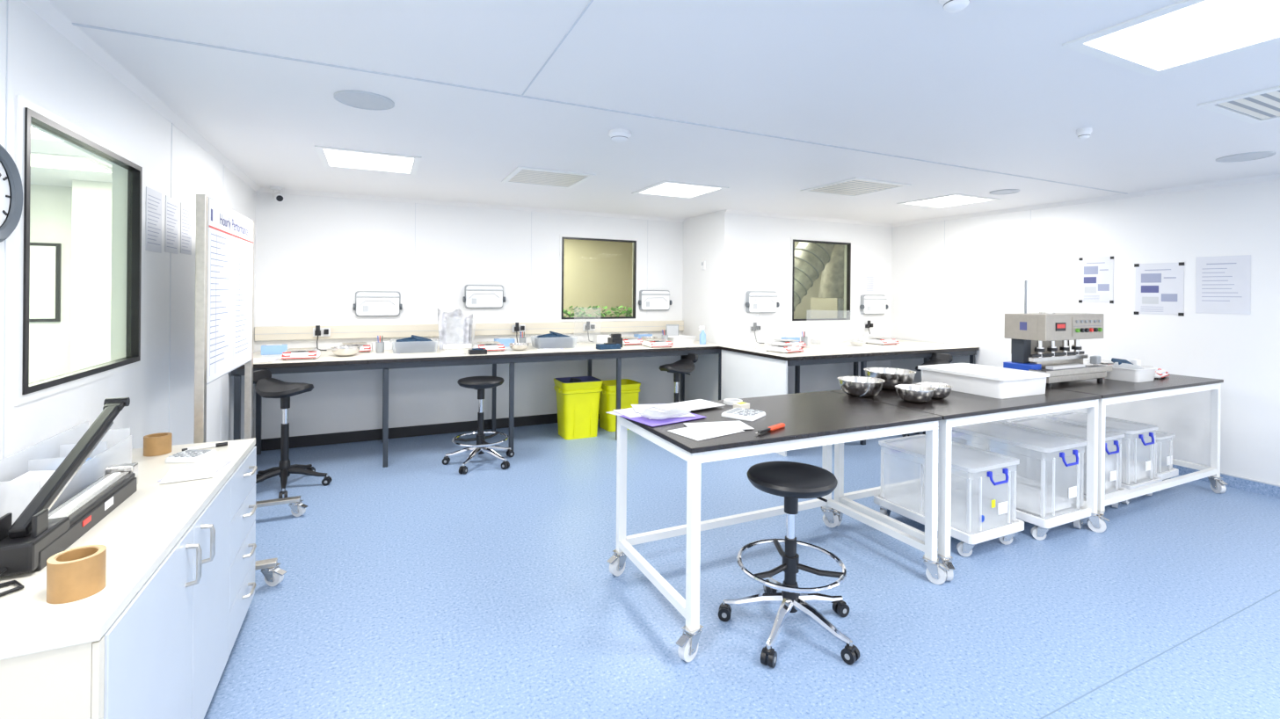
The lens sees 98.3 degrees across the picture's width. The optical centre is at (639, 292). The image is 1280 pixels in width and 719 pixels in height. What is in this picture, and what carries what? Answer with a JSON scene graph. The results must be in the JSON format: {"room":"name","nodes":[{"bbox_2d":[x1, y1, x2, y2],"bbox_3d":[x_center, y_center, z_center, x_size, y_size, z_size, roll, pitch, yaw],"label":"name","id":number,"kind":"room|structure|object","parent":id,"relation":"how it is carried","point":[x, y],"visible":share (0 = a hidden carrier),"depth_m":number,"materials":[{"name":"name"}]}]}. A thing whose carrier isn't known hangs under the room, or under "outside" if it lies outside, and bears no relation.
{"room":"clean room","nodes":[
{"label":"clean room","id":0,"kind":"room"},
{"bbox_2d":[29,184,72,382],"bbox_3d":[-5.524,0.238,5.409,3.040,2.520,0.100,1,0,-25],"label":"wall","id":1,"kind":"structure","parent":0,"point":[50,206],"depth_m":5.31,"materials":[{"name":"paint"}]},
{"bbox_2d":[29,242,61,321],"bbox_3d":[-5.893,-0.100,5.145,0.740,0.750,0.060,1,0,-25],"label":"window","id":2,"kind":"structure","parent":1,"relation":"in","point":[45,258],"depth_m":5.26,"materials":[{"name":"white glass"}]},
{"bbox_2d":[30,135,112,187],"bbox_3d":[-4.080,-1.058,2.381,3.040,0.100,6.600,1,0,-25],"label":"ceiling light","id":3,"kind":"structure","parent":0,"point":[40,144],"depth_m":4.65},
{"bbox_2d":[30,152,112,174],"bbox_3d":[-4.549,-1.009,4.261,0.670,0.008,0.670,1,0,-25],"label":"ceiling light panel","id":4,"kind":"object","parent":3,"relation":"in","point":[38,160],"depth_m":4.31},
{"bbox_2d":[70,179,111,371],"bbox_3d":[-5.097,0.242,5.279,0.300,2.520,0.500,1,0,-25],"label":"pier","id":5,"kind":"object","parent":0,"point":[91,200],"depth_m":5.05,"materials":[{"name":"paint"}]},
{"bbox_2d":[0,0,256,503],"bbox_3d":[-1.829,0.273,1.266,0.100,2.520,9.050,1,0,-25],"label":"wall","id":6,"kind":"structure","parent":0,"point":[46,69],"depth_m":2.67,"materials":[{"name":"paint"}]},
{"bbox_2d":[0,144,23,242],"bbox_3d":[-1.914,-0.298,1.621,0.040,0.308,0.308,1,0,-25],"label":"round clock","id":7,"kind":"object","parent":6,"relation":"attached to","point":[11,198],"visible":1,"depth_m":1.71,"materials":[{"name":"white plastic"}]},
{"bbox_2d":[14,94,143,406],"bbox_3d":[-2.250,-0.139,2.254,0.047,1.005,1.040,1,0,-25],"label":"window","id":8,"kind":"structure","parent":6,"relation":"in","point":[28,112],"depth_m":2.04,"materials":[{"name":"black plastic"}]},
{"bbox_2d":[145,186,161,253],"bbox_3d":[-2.530,-0.374,2.884,0.003,0.320,0.220,1,0,-25],"label":"notice sheet","id":9,"kind":"object","parent":6,"relation":"attached to","point":[153,198],"visible":1,"depth_m":2.87,"materials":[{"name":"paper"}]},
{"bbox_2d":[165,195,178,254],"bbox_3d":[-2.647,-0.380,3.133,0.003,0.310,0.210,1,0,-25],"label":"notice sheet","id":10,"kind":"object","parent":6,"relation":"attached to","point":[171,205],"visible":1,"depth_m":3.13,"materials":[{"name":"paper"}]},
{"bbox_2d":[180,202,191,254],"bbox_3d":[-2.758,-0.386,3.368,0.003,0.300,0.210,1,0,-25],"label":"notice sheet","id":11,"kind":"object","parent":6,"relation":"attached to","point":[185,215],"visible":1,"depth_m":3.36,"materials":[{"name":"paper"}]},
{"bbox_2d":[254,191,683,439],"bbox_3d":[-1.581,0.275,6.333,4.680,2.520,0.100,1,0,-25],"label":"wall","id":12,"kind":"structure","parent":0,"point":[314,254],"depth_m":5.92,"materials":[{"name":"paint"}]},
{"bbox_2d":[353,290,402,316],"bbox_3d":[-2.699,0.115,5.707,0.456,0.260,0.072,1,0,-25],"label":"dispenser","id":13,"kind":"object","parent":12,"relation":"attached to","point":[367,303],"visible":1,"depth_m":5.69,"materials":[{"name":"grey plastic"}]},
{"bbox_2d":[254,413,599,450],"bbox_3d":[-1.562,1.480,6.285,4.668,0.110,0.012,1,0,-25],"label":"baseboard","id":14,"kind":"structure","parent":12,"relation":"attached to","point":[375,434],"depth_m":5.83,"materials":[{"name":"plastic"}]},
{"bbox_2d":[254,320,683,341],"bbox_3d":[-1.549,0.410,6.263,4.670,0.130,0.052,1,0,-25],"label":"cable trunking","id":15,"kind":"object","parent":12,"relation":"attached to","point":[394,330],"visible":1,"depth_m":5.91,"materials":[{"name":"beige plastic"}]},
{"bbox_2d":[312,325,330,350],"bbox_3d":[-3.118,0.442,5.417,0.150,0.243,0.134,1,0,-25],"label":"socket","id":16,"kind":"object","parent":15,"relation":"attached to","point":[317,331],"visible":1,"depth_m":5.44,"materials":[{"name":"white plastic"}]},
{"bbox_2d":[462,284,505,308],"bbox_3d":[-1.731,0.044,6.165,0.456,0.260,0.072,1,0,-25],"label":"dispenser","id":17,"kind":"object","parent":12,"relation":"attached to","point":[476,296],"visible":1,"depth_m":6.14,"materials":[{"name":"grey plastic"}]},
{"bbox_2d":[1,0,1030,503],"bbox_3d":[0.904,0.248,4.272,7.410,2.420,5.750,1,0,-25],"label":"trim","id":18,"kind":"structure","parent":12,"relation":"attached to","point":[7,0],"depth_m":1.74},
{"bbox_2d":[559,233,638,321],"bbox_3d":[-0.497,-0.170,6.801,1.030,1.040,0.047,1,0,-25],"label":"window","id":19,"kind":"structure","parent":12,"relation":"in","point":[635,241],"depth_m":6.78,"materials":[{"name":"black plastic"}]},
{"bbox_2d":[638,290,672,310],"bbox_3d":[0.194,0.097,7.075,0.456,0.260,0.072,1,0,-25],"label":"dispenser","id":20,"kind":"object","parent":12,"relation":"attached to","point":[649,300],"visible":1,"depth_m":7.05,"materials":[{"name":"grey plastic"}]},
{"bbox_2d":[563,239,632,317],"bbox_3d":[-1.349,0.277,8.931,3.600,2.520,0.100,1,0,-25],"label":"wall","id":21,"kind":"structure","parent":0,"point":[596,272],"depth_m":9.18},
{"bbox_2d":[47,0,1279,223],"bbox_3d":[1.578,-1.005,2.871,7.610,0.100,9.050,1,0,-25],"label":"ceiling","id":22,"kind":"structure","parent":0,"point":[992,85],"depth_m":2.72,"materials":[{"name":"white paint"}]},
{"bbox_2d":[269,186,283,202],"bbox_3d":[-3.428,-0.924,5.229,0.102,0.156,0.190,1,0,-39],"label":"security camera","id":23,"kind":"object","parent":22,"relation":"attached to","point":[277,195],"visible":1,"depth_m":5.20,"materials":[{"name":"white plastic"}]},
{"bbox_2d":[333,90,394,109],"bbox_3d":[-1.405,-0.978,2.827,0.280,0.010,0.280,1,0,-25],"label":"ceiling speaker","id":24,"kind":"object","parent":22,"relation":"in","point":[360,99],"depth_m":2.81},
{"bbox_2d":[314,145,421,174],"bbox_3d":[-2.028,-0.985,4.169,0.670,0.008,0.670,1,0,-25],"label":"ceiling light panel","id":25,"kind":"object","parent":22,"relation":"in","point":[330,156],"depth_m":4.13,"materials":[{"name":"plastic"}]},
{"bbox_2d":[501,166,596,188],"bbox_3d":[-0.790,-0.972,4.710,0.640,0.010,0.640,1,0,-25],"label":"ceiling air vent","id":26,"kind":"object","parent":22,"relation":"in","point":[520,175],"depth_m":4.68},
{"bbox_2d":[72,0,1127,194],"bbox_3d":[2.370,-0.946,1.195,7.410,0.004,5.342,1,0,-25],"label":"trim","id":27,"kind":"structure","parent":22,"relation":"attached to","point":[591,1],"depth_m":2.58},
{"bbox_2d":[608,128,631,142],"bbox_3d":[-0.123,-0.943,3.344,0.136,0.057,0.136,1,0,-25],"label":"smoke detector","id":28,"kind":"object","parent":22,"relation":"attached to","point":[618,134],"visible":1,"depth_m":3.30,"materials":[{"name":"white plastic"}]},
{"bbox_2d":[632,180,728,198],"bbox_3d":[0.366,-0.963,5.212,0.670,0.008,0.670,1,0,-25],"label":"ceiling light panel","id":29,"kind":"object","parent":22,"relation":"in","point":[665,188],"depth_m":5.17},
{"bbox_2d":[800,176,911,196],"bbox_3d":[1.936,-0.947,5.003,0.660,0.010,0.660,1,0,-25],"label":"ceiling air vent","id":30,"kind":"object","parent":22,"relation":"in","point":[855,186],"depth_m":4.97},
{"bbox_2d":[896,193,1000,208],"bbox_3d":[3.159,-0.936,5.692,0.670,0.008,0.670,1,0,-25],"label":"ceiling light panel","id":31,"kind":"object","parent":22,"relation":"in","point":[955,200],"depth_m":5.66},
{"bbox_2d":[938,0,970,12],"bbox_3d":[1.010,-0.932,1.767,0.099,0.057,0.099,1,0,-25],"label":"smoke detector","id":32,"kind":"object","parent":22,"relation":"attached to","point":[949,5],"visible":1,"depth_m":1.76,"materials":[{"name":"white plastic"}]},
{"bbox_2d":[1076,127,1092,139],"bbox_3d":[2.567,-0.917,3.200,0.074,0.057,0.074,1,0,-25],"label":"smoke detector","id":33,"kind":"object","parent":22,"relation":"attached to","point":[1084,133],"visible":1,"depth_m":3.18,"materials":[{"name":"white plastic"}]},
{"bbox_2d":[1061,0,1279,76],"bbox_3d":[2.065,-0.947,1.968,0.670,0.008,0.670,1,0,-25],"label":"ceiling light panel","id":34,"kind":"object","parent":22,"relation":"in","point":[1183,33],"depth_m":2.04,"materials":[{"name":"plastic"}]},
{"bbox_2d":[1196,85,1279,123],"bbox_3d":[3.216,-0.935,2.622,0.640,0.010,0.640,1,0,-25],"label":"ceiling air vent","id":35,"kind":"object","parent":22,"relation":"in","point":[1261,105],"depth_m":2.78,"materials":[{"name":"metal"}]},
{"bbox_2d":[1215,151,1275,162],"bbox_3d":[4.136,-0.926,3.787,0.280,0.010,0.280,1,0,-25],"label":"ceiling speaker","id":36,"kind":"object","parent":22,"relation":"in","point":[1250,156],"depth_m":3.77},
{"bbox_2d":[682,210,732,400],"bbox_3d":[0.787,0.297,6.916,0.100,2.520,1.070,1,0,-25],"label":"wall","id":37,"kind":"structure","parent":0,"point":[706,294],"depth_m":6.74,"materials":[{"name":"paint"}]},
{"bbox_2d":[19,0,1279,226],"bbox_3d":[1.599,-0.935,2.825,7.410,0.040,8.950,1,0,-25],"label":"trim","id":38,"kind":"structure","parent":37,"relation":"attached to","point":[44,9],"depth_m":4.71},
{"bbox_2d":[203,419,1279,718],"bbox_3d":[1.554,1.615,2.871,7.610,0.100,9.050,1,0,-25],"label":"floor","id":39,"kind":"structure","parent":0,"point":[415,586],"depth_m":2.78,"materials":[{"name":"blue plastic"}]},
{"bbox_2d":[0,438,257,718],"bbox_3d":[-1.737,1.124,1.852,0.554,0.820,1.685,1,0,-25],"label":"storage cabinet","id":40,"kind":"object","parent":39,"relation":"on","point":[157,641],"visible":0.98,"depth_m":1.56,"materials":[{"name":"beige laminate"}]},
{"bbox_2d":[0,421,132,523],"bbox_3d":[-1.988,0.611,1.923,0.140,0.200,0.670,1,0,-25],"label":"plastic bags","id":41,"kind":"object","parent":40,"relation":"on","point":[20,490],"visible":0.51,"depth_m":1.88,"materials":[{"name":"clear plastic"}]},
{"bbox_2d":[0,397,138,596],"bbox_3d":[-1.723,0.543,1.600,0.208,0.341,0.888,1,0,-25],"label":"hand heat sealer","id":42,"kind":"object","parent":40,"relation":"on","point":[26,544],"visible":1,"depth_m":1.59,"materials":[{"name":"black plastic"}]},
{"bbox_2d":[46,544,106,603],"bbox_3d":[-1.346,0.671,1.325,0.100,0.092,0.100,1,0,-25],"label":"tape roll","id":43,"kind":"object","parent":40,"relation":"on","point":[78,573],"visible":1,"depth_m":1.30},
{"bbox_2d":[143,432,172,456],"bbox_3d":[-2.131,0.669,2.447,0.096,0.080,0.096,1,0,-25],"label":"tape roll","id":44,"kind":"object","parent":40,"relation":"on","point":[161,443],"visible":1,"depth_m":2.42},
{"bbox_2d":[165,449,216,462],"bbox_3d":[-1.929,0.699,2.382,0.130,0.025,0.130,1,0,-2],"label":"calculator","id":45,"kind":"object","parent":40,"relation":"on","point":[191,455],"visible":1,"depth_m":2.35,"materials":[{"name":"white plastic"}]},
{"bbox_2d":[157,460,231,484],"bbox_3d":[-1.770,0.711,2.204,0.196,0.004,0.258,1,0,-25],"label":"loose papers","id":46,"kind":"object","parent":40,"relation":"on","point":[192,471],"visible":1,"depth_m":2.19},
{"bbox_2d":[193,193,307,586],"bbox_3d":[-2.358,0.518,3.320,0.576,2.020,1.226,1,0,-25],"label":"whiteboard","id":47,"kind":"object","parent":39,"relation":"on","point":[224,243],"visible":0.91,"depth_m":3.05,"materials":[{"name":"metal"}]},
{"bbox_2d":[253,369,332,498],"bbox_3d":[-2.775,1.067,4.357,0.644,0.913,0.612,1,0,5],"label":"chair","id":48,"kind":"object","parent":39,"relation":"on","point":[266,387],"visible":0.84,"depth_m":4.31,"materials":[{"name":"black plastic"}]},
{"bbox_2d":[231,340,723,467],"bbox_3d":[-1.335,1.060,5.809,4.660,0.954,1.036,1,0,-25],"label":"workbench","id":49,"kind":"object","parent":39,"relation":"on","point":[327,361],"visible":0.65,"depth_m":5.23,"materials":[{"name":"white laminate"}]},
{"bbox_2d":[261,344,287,355],"bbox_3d":[-3.368,0.521,5.102,0.200,0.086,0.110,1,0,-31],"label":"carton","id":50,"kind":"object","parent":49,"relation":"on","point":[268,349],"visible":0.9,"depth_m":5.05,"materials":[{"name":"cardboard"}]},
{"bbox_2d":[280,347,320,360],"bbox_3d":[-2.949,0.530,4.823,0.280,0.075,0.313,1,0,-25],"label":"weighing scale","id":51,"kind":"object","parent":49,"relation":"on","point":[291,353],"visible":1,"depth_m":4.73,"materials":[{"name":"white plastic"}]},
{"bbox_2d":[330,345,361,356],"bbox_3d":[-2.659,0.531,5.006,0.245,0.078,0.245,1,0,-25],"label":"steel mixing bowl","id":52,"kind":"object","parent":49,"relation":"on","point":[350,350],"visible":1,"depth_m":4.93,"materials":[{"name":"silver metal"}]},
{"bbox_2d":[339,341,371,352],"bbox_3d":[-2.771,0.532,5.383,0.280,0.075,0.313,1,0,-31],"label":"weighing scale","id":53,"kind":"object","parent":49,"relation":"on","point":[365,347],"visible":0.67,"depth_m":5.33,"materials":[{"name":"white plastic"}]},
{"bbox_2d":[394,334,435,352],"bbox_3d":[-2.207,0.496,5.430,0.440,0.158,0.340,1,0,-25],"label":"plastic tray","id":54,"kind":"object","parent":49,"relation":"on","point":[414,344],"visible":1,"depth_m":5.33,"materials":[{"name":"white"}]},
{"bbox_2d":[437,308,476,349],"bbox_3d":[-1.897,0.368,5.736,0.382,0.420,0.150,1,0,-25],"label":"bags","id":55,"kind":"object","parent":49,"relation":"on","point":[454,327],"visible":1,"depth_m":5.71,"materials":[{"name":"clear plastic"}]},
{"bbox_2d":[472,341,505,350],"bbox_3d":[-1.527,0.544,5.606,0.280,0.075,0.313,1,0,-25],"label":"weighing scale","id":56,"kind":"object","parent":49,"relation":"on","point":[493,345],"visible":0.78,"depth_m":5.51,"materials":[{"name":"white plastic"}]},
{"bbox_2d":[534,331,574,348],"bbox_3d":[-0.928,0.502,5.979,0.460,0.170,0.360,1,0,-25],"label":"plastic tray","id":57,"kind":"object","parent":49,"relation":"on","point":[553,339],"visible":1,"depth_m":5.87,"materials":[{"name":"white"}]},
{"bbox_2d":[596,342,620,349],"bbox_3d":[-0.333,0.562,5.840,0.240,0.061,0.120,1,0,-25],"label":"glove box","id":58,"kind":"object","parent":49,"relation":"on","point":[606,345],"visible":1,"depth_m":5.79,"materials":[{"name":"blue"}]},
{"bbox_2d":[641,338,673,347],"bbox_3d":[0.194,0.560,6.176,0.280,0.075,0.313,1,0,-20],"label":"weighing scale","id":59,"kind":"object","parent":49,"relation":"on","point":[649,342],"visible":1,"depth_m":6.07,"materials":[{"name":"white plastic"}]},
{"bbox_2d":[668,335,696,343],"bbox_3d":[0.478,0.565,6.699,0.340,0.070,0.270,1,0,-31],"label":"plastic tray","id":60,"kind":"object","parent":49,"relation":"on","point":[675,339],"visible":0.8,"depth_m":6.60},
{"bbox_2d":[442,376,514,473],"bbox_3d":[-1.417,1.155,5.006,0.612,0.762,0.644,1,0,-42],"label":"stool","id":61,"kind":"object","parent":39,"relation":"on","point":[479,383],"visible":1,"depth_m":4.95,"materials":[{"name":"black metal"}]},
{"bbox_2d":[553,376,603,439],"bbox_3d":[-0.675,1.231,6.013,0.471,0.626,0.391,1,0,-25],"label":"waste bin","id":62,"kind":"object","parent":39,"relation":"on","point":[578,398],"visible":1,"depth_m":5.87,"materials":[{"name":"plastic"}]},
{"bbox_2d":[598,378,640,431],"bbox_3d":[-0.252,1.288,6.357,0.451,0.520,0.374,1,0,-28],"label":"waste bin","id":63,"kind":"object","parent":39,"relation":"on","point":[629,389],"visible":0.56,"depth_m":6.21,"materials":[{"name":"plastic"}]},
{"bbox_2d":[659,353,698,402],"bbox_3d":[0.385,1.112,5.979,0.606,0.883,0.576,1,0,27],"label":"chair","id":64,"kind":"object","parent":39,"relation":"on","point":[686,365],"visible":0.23,"depth_m":5.97,"materials":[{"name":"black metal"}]},
{"bbox_2d":[606,391,949,661],"bbox_3d":[0.746,1.107,3.011,1.672,0.900,0.902,1,0,-25],"label":"work table","id":65,"kind":"object","parent":39,"relation":"on","point":[825,418],"visible":0.98,"depth_m":2.92,"materials":[{"name":"metal"}]},
{"bbox_2d":[605,399,725,426],"bbox_3d":[0.175,0.643,3.043,0.643,0.015,0.457,1,0,-37],"label":"paper stack","id":66,"kind":"object","parent":65,"relation":"on","point":[632,413],"visible":0.74,"depth_m":2.96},
{"bbox_2d":[639,403,690,419],"bbox_3d":[0.130,0.612,2.896,0.270,0.044,0.170,1,0,-42],"label":"plastic bags","id":67,"kind":"object","parent":66,"relation":"on","point":[665,407],"visible":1,"depth_m":2.86,"materials":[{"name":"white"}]},
{"bbox_2d":[667,420,754,441],"bbox_3d":[0.345,0.650,2.667,0.430,0.004,0.272,1,0,-36],"label":"loose papers","id":68,"kind":"object","parent":65,"relation":"on","point":[697,432],"visible":1,"depth_m":2.62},
{"bbox_2d":[721,407,765,421],"bbox_3d":[0.551,0.642,2.940,0.180,0.025,0.180,1,0,36],"label":"calculator","id":69,"kind":"object","parent":65,"relation":"on","point":[738,413],"visible":1,"depth_m":2.90,"materials":[{"name":"white plastic"}]},
{"bbox_2d":[718,461,860,668],"bbox_3d":[0.714,1.196,2.552,0.644,0.722,0.612,1,0,-40],"label":"stool","id":70,"kind":"object","parent":39,"relation":"on","point":[793,481],"visible":1,"depth_m":2.53,"materials":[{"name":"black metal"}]},
{"bbox_2d":[719,338,979,456],"bbox_3d":[2.402,1.096,6.398,2.830,0.954,1.226,1,0,-25],"label":"workbench","id":71,"kind":"object","parent":39,"relation":"on","point":[750,370],"visible":0.62,"depth_m":5.87,"materials":[{"name":"white laminate"}]},
{"bbox_2d":[763,342,802,353],"bbox_3d":[1.487,0.572,5.736,0.280,0.075,0.313,1,0,-37],"label":"papers","id":72,"kind":"object","parent":71,"relation":"on","point":[781,347],"visible":1,"depth_m":5.66,"materials":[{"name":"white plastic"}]},
{"bbox_2d":[864,336,899,345],"bbox_3d":[2.940,0.586,6.755,0.280,0.075,0.313,1,0,-25],"label":"weighing scale","id":73,"kind":"object","parent":71,"relation":"on","point":[881,340],"visible":0.97,"depth_m":6.67,"materials":[{"name":"white plastic"}]},
{"bbox_2d":[901,352,967,444],"bbox_3d":[3.144,1.123,5.923,0.606,0.913,0.576,1,0,27],"label":"chair","id":74,"kind":"object","parent":39,"relation":"on","point":[936,359],"visible":0.2,"depth_m":6.02,"materials":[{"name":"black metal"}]},
{"bbox_2d":[873,486,1024,556],"bbox_3d":[2.006,1.494,3.648,0.520,0.150,0.720,1,0,-25],"label":"wheeled dolly","id":75,"kind":"object","parent":39,"relation":"on","point":[905,503],"visible":0.77,"depth_m":3.54,"materials":[{"name":"white plastic"}]},
{"bbox_2d":[878,434,1019,532],"bbox_3d":[2.008,1.235,3.648,0.485,0.400,0.736,1,0,-25],"label":"crate","id":76,"kind":"object","parent":75,"relation":"on","point":[969,459],"visible":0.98,"depth_m":3.52,"materials":[{"name":"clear plastic"}]},
{"bbox_2d":[829,382,1109,581],"bbox_3d":[2.169,1.120,3.682,1.613,0.900,0.898,1,0,-25],"label":"work table","id":77,"kind":"object","parent":39,"relation":"on","point":[958,409],"visible":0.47,"depth_m":3.44,"materials":[{"name":"metal"}]},
{"bbox_2d":[836,376,885,397],"bbox_3d":[1.424,0.610,3.574,0.286,0.104,0.286,1,0,-25],"label":"steel mixing bowl","id":78,"kind":"object","parent":77,"relation":"on","point":[854,386],"visible":1,"depth_m":3.49,"materials":[{"name":"silver metal"}]},
{"bbox_2d":[863,367,916,390],"bbox_3d":[1.735,0.603,3.853,0.337,0.124,0.337,1,0,-25],"label":"steel mixing bowl","id":79,"kind":"object","parent":77,"relation":"on","point":[892,377],"visible":0.68,"depth_m":3.75,"materials":[{"name":"silver metal"}]},
{"bbox_2d":[894,385,935,403],"bbox_3d":[1.679,0.623,3.385,0.224,0.084,0.224,1,0,-25],"label":"steel mixing bowl","id":80,"kind":"object","parent":77,"relation":"on","point":[917,394],"visible":1,"depth_m":3.33,"materials":[{"name":"silver metal"}]},
{"bbox_2d":[916,382,952,399],"bbox_3d":[1.870,0.627,3.519,0.204,0.079,0.204,1,0,-25],"label":"steel mixing bowl","id":81,"kind":"object","parent":77,"relation":"on","point":[941,391],"visible":0.66,"depth_m":3.45,"materials":[{"name":"silver metal"}]},
{"bbox_2d":[917,363,1049,399],"bbox_3d":[2.374,0.604,3.857,0.530,0.136,0.630,1,0,-25],"label":"plastic tray","id":82,"kind":"object","parent":77,"relation":"on","point":[980,380],"visible":0.96,"depth_m":3.69,"materials":[{"name":"plastic"}]},
{"bbox_2d":[951,481,1091,540],"bbox_3d":[2.602,1.500,3.908,0.520,0.150,0.780,1,0,-25],"label":"wheeled dolly","id":83,"kind":"object","parent":39,"relation":"on","point":[1074,515],"visible":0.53,"depth_m":3.60,"materials":[{"name":"white plastic"}]},
{"bbox_2d":[951,421,1087,517],"bbox_3d":[2.605,1.210,3.908,0.485,0.460,0.796,1,0,-25],"label":"crate","id":84,"kind":"object","parent":83,"relation":"on","point":[1041,502],"visible":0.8,"depth_m":3.76,"materials":[{"name":"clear plastic"}]},
{"bbox_2d":[1010,470,1128,508],"bbox_3d":[3.220,1.505,4.227,0.470,0.150,0.650,1,0,-25],"label":"wheeled dolly","id":85,"kind":"object","parent":39,"relation":"on","point":[1112,490],"visible":0.12,"depth_m":4.06,"materials":[{"name":"white plastic"}]},
{"bbox_2d":[1005,416,1124,494],"bbox_3d":[3.222,1.236,4.227,0.435,0.420,0.666,1,0,-25],"label":"crate","id":86,"kind":"object","parent":85,"relation":"on","point":[1065,477],"visible":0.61,"depth_m":4.15,"materials":[{"name":"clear plastic"}]},
{"bbox_2d":[983,373,1228,520],"bbox_3d":[3.664,1.135,4.392,1.823,0.900,0.905,1,0,-25],"label":"work table","id":87,"kind":"object","parent":39,"relation":"on","point":[1111,391],"visible":0.5,"depth_m":4.12,"materials":[{"name":"metal"}]},
{"bbox_2d":[1003,280,1112,386],"bbox_3d":[3.191,0.294,4.242,0.884,0.770,0.330,1,0,-25],"label":"machine","id":88,"kind":"object","parent":87,"relation":"on","point":[1039,341],"visible":0.92,"depth_m":4.13,"materials":[{"name":"metal"}]},
{"bbox_2d":[1105,364,1157,382],"bbox_3d":[3.857,0.635,4.370,0.300,0.100,0.260,1,0,-25],"label":"plastic tray","id":89,"kind":"object","parent":87,"relation":"on","point":[1147,374],"visible":0.66,"depth_m":4.28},
{"bbox_2d":[1111,357,1143,369],"bbox_3d":[3.849,0.584,4.380,0.200,0.118,0.192,1,0,-41],"label":"cloth bundle","id":90,"kind":"object","parent":89,"relation":"in","point":[1132,364],"visible":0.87,"depth_m":4.34,"materials":[{"name":"white fabric"}]},
{"bbox_2d":[1111,474,1162,504],"bbox_3d":[3.708,1.510,4.469,0.460,0.150,0.630,1,0,-25],"label":"wheeled dolly","id":91,"kind":"object","parent":39,"relation":"on","point":[1147,480],"visible":0.12,"depth_m":4.20,"materials":[{"name":"white plastic"}]},
{"bbox_2d":[1046,411,1158,484],"bbox_3d":[3.711,1.241,4.469,0.425,0.420,0.646,1,0,-25],"label":"crate","id":92,"kind":"object","parent":91,"relation":"on","point":[1132,470],"visible":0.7,"depth_m":4.28,"materials":[{"name":"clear plastic"}]},
{"bbox_2d":[1105,452,1178,491],"bbox_3d":[4.136,1.514,4.699,0.330,0.150,0.560,1,0,-25],"label":"wheeled dolly","id":93,"kind":"object","parent":39,"relation":"on","point":[1166,473],"visible":0.17,"depth_m":4.47,"materials":[{"name":"white plastic"}]},
{"bbox_2d":[1117,430,1175,472],"bbox_3d":[4.138,1.305,4.699,0.295,0.300,0.525,1,0,-25],"label":"crate","id":94,"kind":"object","parent":93,"relation":"on","point":[1160,435],"visible":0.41,"depth_m":4.50,"materials":[{"name":"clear plastic"}]},
{"bbox_2d":[1039,589,1279,718],"bbox_3d":[1.863,1.567,2.217,7.370,0.001,0.005,1,0,-25],"label":"trim","id":95,"kind":"structure","parent":39,"relation":"attached to","point":[1129,671],"depth_m":2.36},
{"bbox_2d":[793,241,821,319],"bbox_3d":[2.064,0.069,9.438,4.200,3.000,0.100,1,0,-25],"label":"wall","id":96,"kind":"structure","parent":0,"point":[803,309],"depth_m":9.81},
{"bbox_2d":[730,213,892,393],"bbox_3d":[2.274,0.311,7.082,2.730,2.520,0.100,1,0,-25],"label":"wall","id":97,"kind":"structure","parent":0,"point":[760,245],"depth_m":6.88,"materials":[{"name":"paint"}]},
{"bbox_2d":[745,290,779,312],"bbox_3d":[1.458,0.114,6.600,0.456,0.260,0.072,1,0,-25],"label":"dispenser","id":98,"kind":"object","parent":97,"relation":"attached to","point":[757,301],"visible":1,"depth_m":6.57,"materials":[{"name":"grey plastic"}]},
{"bbox_2d":[789,237,852,323],"bbox_3d":[2.308,-0.151,7.054,1.020,1.065,0.047,1,0,-25],"label":"window","id":99,"kind":"structure","parent":97,"relation":"attached to","point":[848,243],"depth_m":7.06,"materials":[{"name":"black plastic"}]},
{"bbox_2d":[865,274,875,292],"bbox_3d":[3.082,-0.121,7.405,0.180,0.240,0.003,1,0,-25],"label":"notice sheet","id":100,"kind":"object","parent":97,"relation":"attached to","point":[870,280],"visible":1,"depth_m":7.41,"materials":[{"name":"paper"}]},
{"bbox_2d":[859,294,888,314],"bbox_3d":[3.122,0.159,7.386,0.456,0.260,0.072,1,0,-25],"label":"dispenser","id":101,"kind":"object","parent":97,"relation":"attached to","point":[870,304],"visible":1,"depth_m":7.36,"materials":[{"name":"grey plastic"}]},
{"bbox_2d":[890,179,1279,485],"bbox_3d":[5.189,0.339,3.992,0.100,2.520,7.980,1,0,-25],"label":"wall","id":102,"kind":"structure","parent":0,"point":[981,273],"depth_m":5.10,"materials":[{"name":"paint"}]},
{"bbox_2d":[1078,256,1113,303],"bbox_3d":[4.461,-0.124,5.418,0.003,0.449,0.291,1,0,-25],"label":"poster","id":103,"kind":"object","parent":102,"relation":"attached to","point":[1096,274],"visible":1,"depth_m":5.41,"materials":[{"name":"paper"}]},
{"bbox_2d":[1134,261,1184,316],"bbox_3d":[4.665,-0.032,4.985,0.003,0.469,0.354,1,0,-25],"label":"poster","id":104,"kind":"object","parent":102,"relation":"attached to","point":[1159,290],"visible":1,"depth_m":4.97,"materials":[{"name":"paper"}]},
{"bbox_2d":[1078,445,1279,498],"bbox_3d":[5.129,1.548,3.962,0.014,0.100,7.968,1,0,-25],"label":"baseboard","id":105,"kind":"structure","parent":102,"relation":"attached to","point":[1244,483],"depth_m":4.49,"materials":[{"name":"blue plastic"}]},
{"bbox_2d":[1195,254,1250,314],"bbox_3d":[4.844,-0.065,4.607,0.003,0.480,0.330,1,0,-25],"label":"poster","id":106,"kind":"object","parent":102,"relation":"attached to","point":[1223,283],"visible":1,"depth_m":4.60,"materials":[{"name":"paper"}]},
{"bbox_3d":[-0.925,1.591,7.893,3.500,0.100,2.150,1,0,-25],"label":"floor","id":107,"kind":"structure","parent":0,"visible":0},
{"bbox_2d":[563,305,632,317],"bbox_3d":[-0.414,0.856,7.665,1.613,1.381,0.429,1,0,-25],"label":"plants","id":108,"kind":"object","parent":107,"relation":"on","point":[629,312],"visible":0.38,"depth_m":7.57,"materials":[{"name":"plant"}]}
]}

